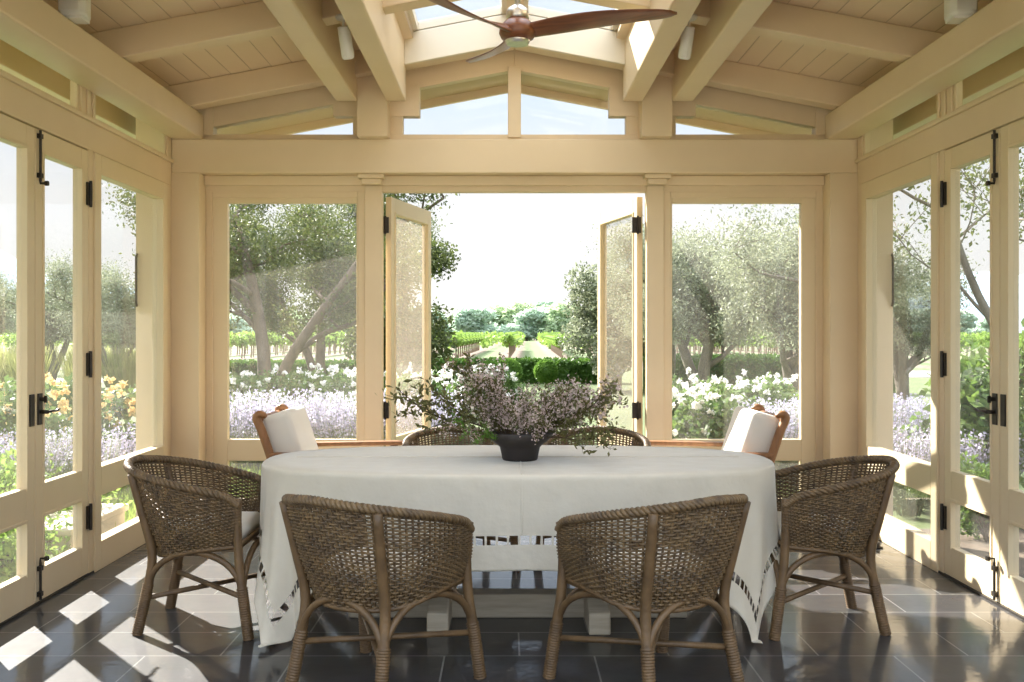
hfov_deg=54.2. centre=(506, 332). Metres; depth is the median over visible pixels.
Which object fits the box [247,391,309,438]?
lavender
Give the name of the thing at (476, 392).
branch
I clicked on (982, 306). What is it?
sparse tree
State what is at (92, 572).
baseboard
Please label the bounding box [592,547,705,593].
seat cushion
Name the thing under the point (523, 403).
branch
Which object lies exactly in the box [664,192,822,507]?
window
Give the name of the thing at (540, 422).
branch
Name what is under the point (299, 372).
rose bush
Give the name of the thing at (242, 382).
rose bush
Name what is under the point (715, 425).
rose bush
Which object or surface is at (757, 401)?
lavender
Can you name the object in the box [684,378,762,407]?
rose bush
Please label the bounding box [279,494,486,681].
wicker chair
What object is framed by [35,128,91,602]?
door
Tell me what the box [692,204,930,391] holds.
tree
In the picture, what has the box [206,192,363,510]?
window
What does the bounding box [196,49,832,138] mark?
window frame
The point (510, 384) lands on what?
rose bush
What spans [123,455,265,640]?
wicker chair
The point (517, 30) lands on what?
ceiling fan
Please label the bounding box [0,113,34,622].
door
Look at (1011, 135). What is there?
door
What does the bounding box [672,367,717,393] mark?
rose bush
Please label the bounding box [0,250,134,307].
hills
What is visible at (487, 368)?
branch
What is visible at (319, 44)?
beam
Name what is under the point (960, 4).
grille
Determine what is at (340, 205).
oak tree
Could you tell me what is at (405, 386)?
rose bush
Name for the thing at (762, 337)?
vine
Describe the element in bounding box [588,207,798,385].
tree
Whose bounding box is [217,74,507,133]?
beam
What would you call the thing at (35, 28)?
beam
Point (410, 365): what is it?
rose bush
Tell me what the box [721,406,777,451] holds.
cushion
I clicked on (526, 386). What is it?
branch
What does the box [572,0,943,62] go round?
beam
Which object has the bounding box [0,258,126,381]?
tree
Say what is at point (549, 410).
branch
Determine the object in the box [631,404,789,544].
lounge chair
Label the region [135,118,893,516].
wall
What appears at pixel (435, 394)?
branch
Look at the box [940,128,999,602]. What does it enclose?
door
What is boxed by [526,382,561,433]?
branch
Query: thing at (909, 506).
lavender
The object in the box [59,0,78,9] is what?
grille
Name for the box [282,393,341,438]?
lavender
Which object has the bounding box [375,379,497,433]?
branch
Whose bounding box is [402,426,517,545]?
wicker chair
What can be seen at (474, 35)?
beam
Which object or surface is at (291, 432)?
cushion
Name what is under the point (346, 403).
lavender
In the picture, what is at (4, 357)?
grass
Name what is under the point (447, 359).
branch
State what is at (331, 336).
vine
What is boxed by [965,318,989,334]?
tree
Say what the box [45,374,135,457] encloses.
rose bush
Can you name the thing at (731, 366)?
hedge
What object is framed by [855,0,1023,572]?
door frame
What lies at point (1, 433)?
lavender
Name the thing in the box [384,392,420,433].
lavender
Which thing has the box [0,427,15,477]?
lavender
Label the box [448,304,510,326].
tree
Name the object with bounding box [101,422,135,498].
lavender
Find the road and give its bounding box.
[909,371,982,377]
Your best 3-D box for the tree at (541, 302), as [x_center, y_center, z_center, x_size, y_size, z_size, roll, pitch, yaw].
[7.651,-3.048,220.779,15.591,9.629,8.136,0,0,-8]
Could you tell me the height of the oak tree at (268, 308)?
4.594 m
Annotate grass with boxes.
[0,344,59,385]
[0,346,15,382]
[0,357,8,381]
[0,462,798,583]
[1,344,15,375]
[45,342,62,385]
[54,349,72,376]
[56,353,101,383]
[66,343,72,357]
[101,344,135,398]
[101,353,130,386]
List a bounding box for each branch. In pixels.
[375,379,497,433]
[410,374,500,433]
[435,415,488,441]
[441,349,507,433]
[451,408,497,443]
[457,358,494,420]
[459,390,503,433]
[461,359,504,433]
[468,392,504,431]
[473,374,506,433]
[475,367,513,433]
[479,352,518,433]
[482,382,508,433]
[486,368,513,433]
[491,383,520,433]
[501,394,525,436]
[513,381,539,419]
[513,386,543,433]
[518,392,537,433]
[519,402,529,433]
[519,402,553,444]
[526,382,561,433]
[530,374,574,432]
[531,379,567,428]
[539,382,590,430]
[540,373,591,426]
[540,382,601,434]
[540,395,596,433]
[541,373,621,433]
[547,414,625,456]
[548,387,597,434]
[551,377,628,430]
[551,397,609,433]
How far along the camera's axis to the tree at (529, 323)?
184.65 m
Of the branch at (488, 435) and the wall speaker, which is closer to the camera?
the branch at (488, 435)
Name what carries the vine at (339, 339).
on the field
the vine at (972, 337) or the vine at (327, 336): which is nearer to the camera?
the vine at (972, 337)
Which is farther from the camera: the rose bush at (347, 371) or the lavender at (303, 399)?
the rose bush at (347, 371)
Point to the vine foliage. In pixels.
(488, 338)
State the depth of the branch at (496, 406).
4.74 m
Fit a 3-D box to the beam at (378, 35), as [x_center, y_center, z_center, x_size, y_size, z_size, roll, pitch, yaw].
[-0.777,-1.821,4.885,0.140,0.393,4.270,0,0,0]
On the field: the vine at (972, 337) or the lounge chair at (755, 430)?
the vine at (972, 337)
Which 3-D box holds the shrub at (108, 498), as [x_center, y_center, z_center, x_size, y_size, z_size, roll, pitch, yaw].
[-3.288,1.242,6.950,1.005,0.592,1.010,0,0,30]
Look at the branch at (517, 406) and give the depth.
4.68 m
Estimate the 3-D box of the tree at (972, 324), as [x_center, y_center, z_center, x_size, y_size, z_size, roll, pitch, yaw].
[92.297,-1.814,202.787,14.025,6.662,6.116,0,0,-16]
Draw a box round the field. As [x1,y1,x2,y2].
[0,339,1022,370]
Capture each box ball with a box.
[477,360,500,371]
[497,357,522,382]
[533,359,558,383]
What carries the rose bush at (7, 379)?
on the lawn at (916, 385)
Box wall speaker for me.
[58,0,90,23]
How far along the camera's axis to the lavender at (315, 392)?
10.91 m
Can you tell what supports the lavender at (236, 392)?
on the lawn at (916, 385)
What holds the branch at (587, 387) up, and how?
in the bowl
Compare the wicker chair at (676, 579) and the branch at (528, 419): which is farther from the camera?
the branch at (528, 419)
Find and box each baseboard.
[0,571,93,626]
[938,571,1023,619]
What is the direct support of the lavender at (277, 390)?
on the lawn at (916, 385)
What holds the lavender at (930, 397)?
on the lawn at (916, 385)
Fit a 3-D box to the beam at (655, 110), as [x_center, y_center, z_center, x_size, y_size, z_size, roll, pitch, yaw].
[1.050,-1.629,7.095,0.215,0.503,0.190,0,0,0]
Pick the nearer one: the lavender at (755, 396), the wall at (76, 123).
the wall at (76, 123)
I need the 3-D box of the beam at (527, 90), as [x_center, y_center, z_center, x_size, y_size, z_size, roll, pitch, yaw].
[1.863,-1.760,8.480,3.620,0.806,0.040,0,0,0]
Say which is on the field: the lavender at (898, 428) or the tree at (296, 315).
the tree at (296, 315)
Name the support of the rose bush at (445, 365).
on the lawn at (916, 385)
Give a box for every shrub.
[0,441,61,493]
[0,479,133,539]
[0,509,72,578]
[0,576,8,581]
[893,318,1023,487]
[960,450,1020,541]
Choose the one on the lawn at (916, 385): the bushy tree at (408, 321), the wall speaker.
the bushy tree at (408, 321)
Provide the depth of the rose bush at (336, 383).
12.64 m
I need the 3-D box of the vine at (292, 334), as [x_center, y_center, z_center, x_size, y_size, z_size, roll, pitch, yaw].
[-12.387,0.700,58.008,1.136,1.569,2.060,0,0,0]
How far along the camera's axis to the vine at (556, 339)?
57.34 m
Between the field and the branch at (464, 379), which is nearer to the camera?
the branch at (464, 379)
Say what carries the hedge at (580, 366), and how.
on the lawn at (916, 385)
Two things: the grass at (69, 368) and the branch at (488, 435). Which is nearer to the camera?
the branch at (488, 435)
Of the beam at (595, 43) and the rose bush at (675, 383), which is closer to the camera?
the beam at (595, 43)
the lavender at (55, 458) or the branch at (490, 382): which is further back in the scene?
the lavender at (55, 458)
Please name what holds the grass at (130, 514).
on the lawn at (916, 385)
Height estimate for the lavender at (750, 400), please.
0.866 m
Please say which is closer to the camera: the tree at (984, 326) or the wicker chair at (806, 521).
the wicker chair at (806, 521)
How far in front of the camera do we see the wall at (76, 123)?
5.72 m
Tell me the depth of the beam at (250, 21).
5.68 m
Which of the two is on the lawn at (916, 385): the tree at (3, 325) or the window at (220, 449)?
the tree at (3, 325)
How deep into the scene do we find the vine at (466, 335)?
63.88 m
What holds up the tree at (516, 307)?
on the field
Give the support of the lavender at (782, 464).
on the lawn at (916, 385)
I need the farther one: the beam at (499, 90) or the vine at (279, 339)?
the vine at (279, 339)
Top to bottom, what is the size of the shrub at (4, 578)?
0.666 m
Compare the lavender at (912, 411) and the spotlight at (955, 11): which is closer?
the spotlight at (955, 11)
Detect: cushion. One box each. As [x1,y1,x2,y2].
[165,511,259,545]
[264,406,317,451]
[322,547,436,593]
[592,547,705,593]
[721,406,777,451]
[777,511,857,545]
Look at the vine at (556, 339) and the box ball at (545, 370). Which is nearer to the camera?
the box ball at (545, 370)
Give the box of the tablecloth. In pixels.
[254,445,779,646]
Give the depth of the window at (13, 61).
6.03 m
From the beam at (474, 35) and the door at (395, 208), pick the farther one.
the door at (395, 208)
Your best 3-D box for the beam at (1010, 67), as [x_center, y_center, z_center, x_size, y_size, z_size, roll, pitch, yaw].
[2.913,-1.555,5.125,0.120,0.190,6.650,0,0,0]
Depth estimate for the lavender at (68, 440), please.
8.61 m
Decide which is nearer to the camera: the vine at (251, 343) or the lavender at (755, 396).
the lavender at (755, 396)
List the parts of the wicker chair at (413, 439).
leg, leg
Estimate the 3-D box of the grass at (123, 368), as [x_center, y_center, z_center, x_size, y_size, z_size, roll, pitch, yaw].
[-8.504,0.855,22.284,1.316,1.250,1.195,0,0,-15]
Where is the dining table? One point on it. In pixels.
(489, 602)
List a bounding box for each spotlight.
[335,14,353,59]
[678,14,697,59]
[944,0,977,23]
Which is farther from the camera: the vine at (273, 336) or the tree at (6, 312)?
the tree at (6, 312)
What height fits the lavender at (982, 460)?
0.775 m
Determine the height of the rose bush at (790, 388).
0.992 m
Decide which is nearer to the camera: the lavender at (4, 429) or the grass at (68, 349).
the lavender at (4, 429)
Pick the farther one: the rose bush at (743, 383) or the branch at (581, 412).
the rose bush at (743, 383)
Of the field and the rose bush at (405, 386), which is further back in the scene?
the field
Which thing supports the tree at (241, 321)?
on the field
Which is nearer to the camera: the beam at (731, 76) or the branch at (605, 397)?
the branch at (605, 397)
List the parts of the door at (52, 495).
handle, lever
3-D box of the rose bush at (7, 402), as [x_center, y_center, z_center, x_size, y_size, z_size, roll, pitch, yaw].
[-4.300,0.940,9.180,0.999,1.095,1.114,0,0,19]
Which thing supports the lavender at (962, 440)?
on the lawn at (916, 385)
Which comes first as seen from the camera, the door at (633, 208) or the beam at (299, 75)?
the beam at (299, 75)
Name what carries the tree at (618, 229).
on the lawn at (916, 385)
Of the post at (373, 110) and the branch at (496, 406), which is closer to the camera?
the branch at (496, 406)
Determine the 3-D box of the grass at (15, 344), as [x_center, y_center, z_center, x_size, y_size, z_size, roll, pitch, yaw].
[-17.188,0.934,34.939,1.150,1.092,1.043,0,0,19]
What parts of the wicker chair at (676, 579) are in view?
leg, seat, seat frame, leg, leg, leg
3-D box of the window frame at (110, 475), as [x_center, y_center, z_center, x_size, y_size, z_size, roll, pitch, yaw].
[-2.409,0.170,6.375,0.076,2.420,1.230,0,0,0]
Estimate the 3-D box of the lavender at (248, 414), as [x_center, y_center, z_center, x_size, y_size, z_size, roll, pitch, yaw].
[-2.630,1.076,10.317,0.594,0.933,0.639,0,0,-17]
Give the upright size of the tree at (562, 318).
7.502 m
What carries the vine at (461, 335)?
on the field
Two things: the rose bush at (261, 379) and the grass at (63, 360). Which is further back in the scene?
the grass at (63, 360)
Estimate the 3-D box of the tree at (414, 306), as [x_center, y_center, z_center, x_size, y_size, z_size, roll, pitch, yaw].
[-15.403,-1.990,204.801,14.347,7.019,6.257,0,0,-23]
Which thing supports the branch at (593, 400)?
in the bowl
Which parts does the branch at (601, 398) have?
stem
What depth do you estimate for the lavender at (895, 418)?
10.24 m
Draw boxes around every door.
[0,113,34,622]
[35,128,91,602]
[384,197,430,445]
[598,197,642,445]
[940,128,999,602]
[1000,118,1023,615]
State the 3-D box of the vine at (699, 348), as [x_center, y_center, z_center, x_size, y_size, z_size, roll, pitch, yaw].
[12.576,0.700,65.808,1.136,1.569,2.060,0,0,0]
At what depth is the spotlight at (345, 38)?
5.71 m
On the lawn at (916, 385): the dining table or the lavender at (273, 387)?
the lavender at (273, 387)
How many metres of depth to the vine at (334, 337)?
69.68 m
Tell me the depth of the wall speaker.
4.94 m
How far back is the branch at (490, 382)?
4.91 m
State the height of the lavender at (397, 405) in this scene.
0.933 m
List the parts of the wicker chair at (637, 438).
leg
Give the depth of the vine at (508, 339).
57.43 m
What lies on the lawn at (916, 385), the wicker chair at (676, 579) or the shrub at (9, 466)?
the shrub at (9, 466)
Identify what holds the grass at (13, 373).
on the lawn at (916, 385)
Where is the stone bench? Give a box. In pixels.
[45,503,128,555]
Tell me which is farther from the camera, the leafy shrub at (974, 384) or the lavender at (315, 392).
the lavender at (315, 392)
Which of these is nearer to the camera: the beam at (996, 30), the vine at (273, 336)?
the beam at (996, 30)
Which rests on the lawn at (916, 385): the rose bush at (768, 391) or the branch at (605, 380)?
the rose bush at (768, 391)
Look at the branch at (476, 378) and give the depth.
4.87 m
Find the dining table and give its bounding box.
[349,538,686,634]
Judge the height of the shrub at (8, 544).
0.629 m
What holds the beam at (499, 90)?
attached to the ceiling
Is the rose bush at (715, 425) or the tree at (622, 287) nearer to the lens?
the rose bush at (715, 425)
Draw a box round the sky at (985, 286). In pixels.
[915,272,1023,332]
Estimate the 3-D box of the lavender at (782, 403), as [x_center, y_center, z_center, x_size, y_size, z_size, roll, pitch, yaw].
[2.895,1.097,9.836,0.529,0.866,0.586,0,0,12]
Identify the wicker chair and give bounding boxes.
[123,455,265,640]
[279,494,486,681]
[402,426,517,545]
[535,426,650,549]
[542,494,750,681]
[741,455,899,640]
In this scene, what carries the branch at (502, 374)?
in the bowl
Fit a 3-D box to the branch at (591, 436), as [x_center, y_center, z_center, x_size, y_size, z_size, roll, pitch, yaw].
[0.370,0.478,4.709,0.221,0.189,0.557,0,0,-42]
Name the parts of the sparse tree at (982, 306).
crown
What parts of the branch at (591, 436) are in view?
stem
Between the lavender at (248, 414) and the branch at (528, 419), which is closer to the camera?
the branch at (528, 419)
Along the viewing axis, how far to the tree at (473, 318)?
186.14 m
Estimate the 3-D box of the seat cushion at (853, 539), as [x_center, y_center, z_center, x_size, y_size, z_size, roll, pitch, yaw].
[1.476,0.929,4.800,0.402,0.098,0.508,0,0,0]
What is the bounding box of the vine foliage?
[0,329,1021,348]
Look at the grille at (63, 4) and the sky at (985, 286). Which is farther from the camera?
the sky at (985, 286)
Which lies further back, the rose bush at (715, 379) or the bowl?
the rose bush at (715, 379)
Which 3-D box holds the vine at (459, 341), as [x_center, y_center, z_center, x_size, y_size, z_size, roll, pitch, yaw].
[-3.057,0.711,58.035,1.088,1.547,2.094,0,0,0]
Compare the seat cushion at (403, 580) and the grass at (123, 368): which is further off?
the grass at (123, 368)
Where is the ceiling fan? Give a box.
[429,0,676,62]
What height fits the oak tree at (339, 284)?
4.497 m
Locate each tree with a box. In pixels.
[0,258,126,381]
[0,262,15,335]
[2,312,15,332]
[45,248,135,383]
[101,182,466,402]
[229,204,434,384]
[229,314,254,333]
[267,315,310,333]
[268,204,444,359]
[336,232,461,374]
[414,306,454,332]
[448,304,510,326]
[449,305,500,332]
[498,301,557,339]
[498,307,550,340]
[524,298,567,307]
[539,301,594,332]
[557,245,644,389]
[568,229,644,315]
[583,210,751,379]
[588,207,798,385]
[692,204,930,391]
[893,147,1023,375]
[893,235,988,400]
[960,309,979,331]
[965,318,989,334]
[1019,164,1023,243]
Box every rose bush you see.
[0,371,72,437]
[0,376,72,478]
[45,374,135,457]
[229,370,265,434]
[234,363,290,404]
[278,365,355,422]
[282,363,348,399]
[322,367,385,395]
[384,362,412,424]
[384,369,455,428]
[419,364,487,442]
[440,379,473,437]
[460,363,532,429]
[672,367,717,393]
[672,375,742,438]
[672,387,743,438]
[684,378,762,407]
[726,369,798,412]
[737,372,798,406]
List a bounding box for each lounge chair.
[252,404,402,545]
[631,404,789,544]
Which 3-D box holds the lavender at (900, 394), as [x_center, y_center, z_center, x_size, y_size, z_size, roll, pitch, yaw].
[4.374,1.097,11.155,0.529,0.866,0.586,0,0,-24]
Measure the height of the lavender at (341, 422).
0.939 m
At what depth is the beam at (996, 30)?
5.41 m
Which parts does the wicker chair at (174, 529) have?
leg, leg, seat frame, seat, leg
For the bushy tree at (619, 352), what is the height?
3.852 m
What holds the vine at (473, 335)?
on the field
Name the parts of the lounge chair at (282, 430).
leg, rail, arm, leg, arm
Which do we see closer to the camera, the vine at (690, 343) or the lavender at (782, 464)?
the lavender at (782, 464)
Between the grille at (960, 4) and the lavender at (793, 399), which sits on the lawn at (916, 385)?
the lavender at (793, 399)
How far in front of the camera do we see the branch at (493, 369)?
4.79 m
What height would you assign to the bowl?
0.139 m
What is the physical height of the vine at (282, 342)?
1.569 m
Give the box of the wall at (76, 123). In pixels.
[0,69,173,572]
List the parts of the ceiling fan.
blade, blade, blade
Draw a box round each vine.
[229,333,248,358]
[229,334,233,354]
[242,332,255,357]
[267,332,277,355]
[272,332,281,355]
[276,333,286,354]
[283,332,297,357]
[325,335,331,344]
[326,335,334,354]
[331,333,339,353]
[337,333,349,358]
[448,332,462,357]
[452,332,465,357]
[459,332,468,355]
[464,332,472,352]
[467,332,475,352]
[472,332,477,352]
[498,332,516,357]
[551,332,563,356]
[552,333,567,356]
[688,338,695,353]
[691,337,700,354]
[740,341,748,353]
[751,335,761,353]
[761,332,768,353]
[764,335,776,353]
[960,333,976,355]
[976,332,989,359]
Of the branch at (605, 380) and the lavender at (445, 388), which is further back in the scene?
the lavender at (445, 388)
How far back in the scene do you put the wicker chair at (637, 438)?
6.29 m
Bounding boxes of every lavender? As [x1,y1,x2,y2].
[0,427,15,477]
[0,433,5,468]
[4,430,69,478]
[45,422,72,475]
[68,426,126,502]
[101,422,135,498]
[229,386,257,468]
[229,392,253,467]
[229,393,280,473]
[235,388,290,468]
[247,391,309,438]
[270,387,322,413]
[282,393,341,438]
[295,389,353,438]
[311,391,355,438]
[319,386,355,438]
[347,393,407,445]
[384,391,433,439]
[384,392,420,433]
[406,388,462,440]
[406,394,462,444]
[730,400,768,409]
[737,398,792,435]
[749,401,798,480]
[755,396,798,467]
[779,402,798,482]
[784,397,798,419]
[893,394,922,436]
[893,396,910,448]
[893,397,929,437]
[893,422,915,506]
[893,426,930,519]
[894,392,930,412]
[896,420,930,506]
[897,394,930,435]
[910,397,930,417]
[918,429,985,508]
[961,425,1023,478]
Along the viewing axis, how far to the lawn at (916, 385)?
19.36 m
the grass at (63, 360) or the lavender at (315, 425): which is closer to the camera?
the lavender at (315, 425)
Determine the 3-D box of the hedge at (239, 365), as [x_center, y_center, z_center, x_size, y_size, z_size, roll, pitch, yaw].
[-6.259,1.118,26.964,5.592,0.924,1.200,0,0,0]
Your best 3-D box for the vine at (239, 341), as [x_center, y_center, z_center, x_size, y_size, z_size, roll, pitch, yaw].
[-15.457,0.711,58.035,1.088,1.547,2.094,0,0,0]
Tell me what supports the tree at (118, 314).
on the lawn at (916, 385)
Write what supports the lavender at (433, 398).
on the lawn at (916, 385)
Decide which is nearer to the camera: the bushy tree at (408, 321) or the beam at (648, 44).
the beam at (648, 44)
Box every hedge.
[229,357,355,384]
[413,356,608,383]
[643,352,895,393]
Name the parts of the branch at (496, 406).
stem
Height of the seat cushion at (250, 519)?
0.098 m
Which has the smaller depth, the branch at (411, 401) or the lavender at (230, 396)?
the branch at (411, 401)
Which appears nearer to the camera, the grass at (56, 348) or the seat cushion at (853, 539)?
the seat cushion at (853, 539)
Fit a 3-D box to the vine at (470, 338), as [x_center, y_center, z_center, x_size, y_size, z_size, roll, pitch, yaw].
[-2.883,0.700,67.758,1.136,1.569,2.060,0,0,0]
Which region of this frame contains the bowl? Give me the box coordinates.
[490,428,554,461]
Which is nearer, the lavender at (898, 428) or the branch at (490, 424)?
the branch at (490, 424)
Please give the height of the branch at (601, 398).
0.320 m
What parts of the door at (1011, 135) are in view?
handle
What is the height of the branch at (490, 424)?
0.263 m
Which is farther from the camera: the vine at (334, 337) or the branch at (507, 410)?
the vine at (334, 337)
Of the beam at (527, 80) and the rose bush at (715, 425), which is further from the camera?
the rose bush at (715, 425)
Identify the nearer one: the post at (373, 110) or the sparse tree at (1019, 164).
the post at (373, 110)
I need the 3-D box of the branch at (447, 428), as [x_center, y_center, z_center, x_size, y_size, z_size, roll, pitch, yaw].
[-0.186,0.468,4.917,0.389,0.172,0.131,0,0,28]
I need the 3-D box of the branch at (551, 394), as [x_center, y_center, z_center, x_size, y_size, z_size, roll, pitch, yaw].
[0.283,0.364,4.978,0.392,0.332,0.174,0,0,-34]
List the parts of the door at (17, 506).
handle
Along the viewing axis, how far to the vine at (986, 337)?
51.98 m
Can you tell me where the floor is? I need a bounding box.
[0,534,1023,681]
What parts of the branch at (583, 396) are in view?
stem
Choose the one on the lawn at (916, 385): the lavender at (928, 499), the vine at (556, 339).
the lavender at (928, 499)
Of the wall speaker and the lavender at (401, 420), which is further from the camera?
the lavender at (401, 420)
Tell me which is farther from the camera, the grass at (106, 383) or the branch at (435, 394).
the grass at (106, 383)
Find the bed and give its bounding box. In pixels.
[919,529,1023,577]
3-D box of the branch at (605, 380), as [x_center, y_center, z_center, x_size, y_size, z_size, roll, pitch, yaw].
[0.345,0.364,4.891,0.468,0.335,0.213,0,0,-5]
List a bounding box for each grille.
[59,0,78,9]
[956,0,976,9]
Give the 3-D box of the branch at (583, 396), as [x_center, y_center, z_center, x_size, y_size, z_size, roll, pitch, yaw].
[0.280,0.380,4.743,0.405,0.301,0.139,0,0,26]
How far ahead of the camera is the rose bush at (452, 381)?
13.74 m
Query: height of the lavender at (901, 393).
0.861 m
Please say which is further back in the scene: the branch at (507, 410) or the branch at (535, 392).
the branch at (535, 392)
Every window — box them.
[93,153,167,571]
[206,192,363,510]
[407,0,506,31]
[523,0,617,31]
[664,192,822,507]
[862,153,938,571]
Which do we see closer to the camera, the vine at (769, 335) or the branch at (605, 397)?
the branch at (605, 397)
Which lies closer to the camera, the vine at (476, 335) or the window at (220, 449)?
the window at (220, 449)
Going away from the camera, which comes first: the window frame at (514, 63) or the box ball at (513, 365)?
the window frame at (514, 63)
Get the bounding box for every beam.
[0,0,203,138]
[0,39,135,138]
[90,0,459,62]
[164,47,514,109]
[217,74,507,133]
[249,84,507,133]
[263,0,356,100]
[335,0,405,100]
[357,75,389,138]
[404,14,505,64]
[515,46,865,109]
[521,74,811,133]
[521,85,776,133]
[526,15,624,64]
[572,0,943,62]
[623,0,700,100]
[638,75,671,138]
[672,0,772,100]
[825,0,1023,138]
[893,46,1023,139]
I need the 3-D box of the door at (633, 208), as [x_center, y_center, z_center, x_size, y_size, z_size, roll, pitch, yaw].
[0.887,0.183,7.796,0.110,2.370,0.969,0,0,-11]
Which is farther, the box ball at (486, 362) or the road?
the road
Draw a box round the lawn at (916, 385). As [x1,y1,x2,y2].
[8,371,1023,528]
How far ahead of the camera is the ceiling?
6.41 m
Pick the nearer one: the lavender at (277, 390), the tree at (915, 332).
the lavender at (277, 390)
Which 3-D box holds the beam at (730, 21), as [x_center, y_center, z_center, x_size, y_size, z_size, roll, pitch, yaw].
[1.231,-1.789,4.885,0.150,0.328,4.270,0,0,0]
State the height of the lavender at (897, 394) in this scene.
0.866 m
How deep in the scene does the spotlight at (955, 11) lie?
4.94 m
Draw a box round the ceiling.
[43,0,992,86]
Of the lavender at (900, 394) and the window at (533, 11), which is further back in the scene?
the lavender at (900, 394)
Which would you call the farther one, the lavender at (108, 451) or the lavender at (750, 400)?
the lavender at (750, 400)
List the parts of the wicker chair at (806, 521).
leg, leg, seat, seat frame, leg, leg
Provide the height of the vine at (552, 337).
1.569 m
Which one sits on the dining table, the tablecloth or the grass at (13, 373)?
the tablecloth
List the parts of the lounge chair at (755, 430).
arm, leg, arm, rail, leg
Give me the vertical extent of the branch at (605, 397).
0.248 m
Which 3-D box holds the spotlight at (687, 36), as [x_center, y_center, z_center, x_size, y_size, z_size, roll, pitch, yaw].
[1.036,-1.688,5.725,0.100,0.237,0.147,0,0,0]
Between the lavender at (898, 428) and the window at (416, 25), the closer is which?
the window at (416, 25)
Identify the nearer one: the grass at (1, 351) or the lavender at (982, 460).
the lavender at (982, 460)
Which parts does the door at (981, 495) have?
lever, handle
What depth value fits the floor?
4.50 m
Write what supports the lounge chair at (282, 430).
on the floor
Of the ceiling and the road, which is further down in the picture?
the road
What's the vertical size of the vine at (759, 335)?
1.547 m
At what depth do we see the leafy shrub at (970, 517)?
7.09 m
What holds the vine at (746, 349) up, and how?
on the field
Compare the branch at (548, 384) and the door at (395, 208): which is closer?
the branch at (548, 384)
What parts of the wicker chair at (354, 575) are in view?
leg, leg, leg, seat frame, seat, leg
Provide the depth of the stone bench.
6.80 m

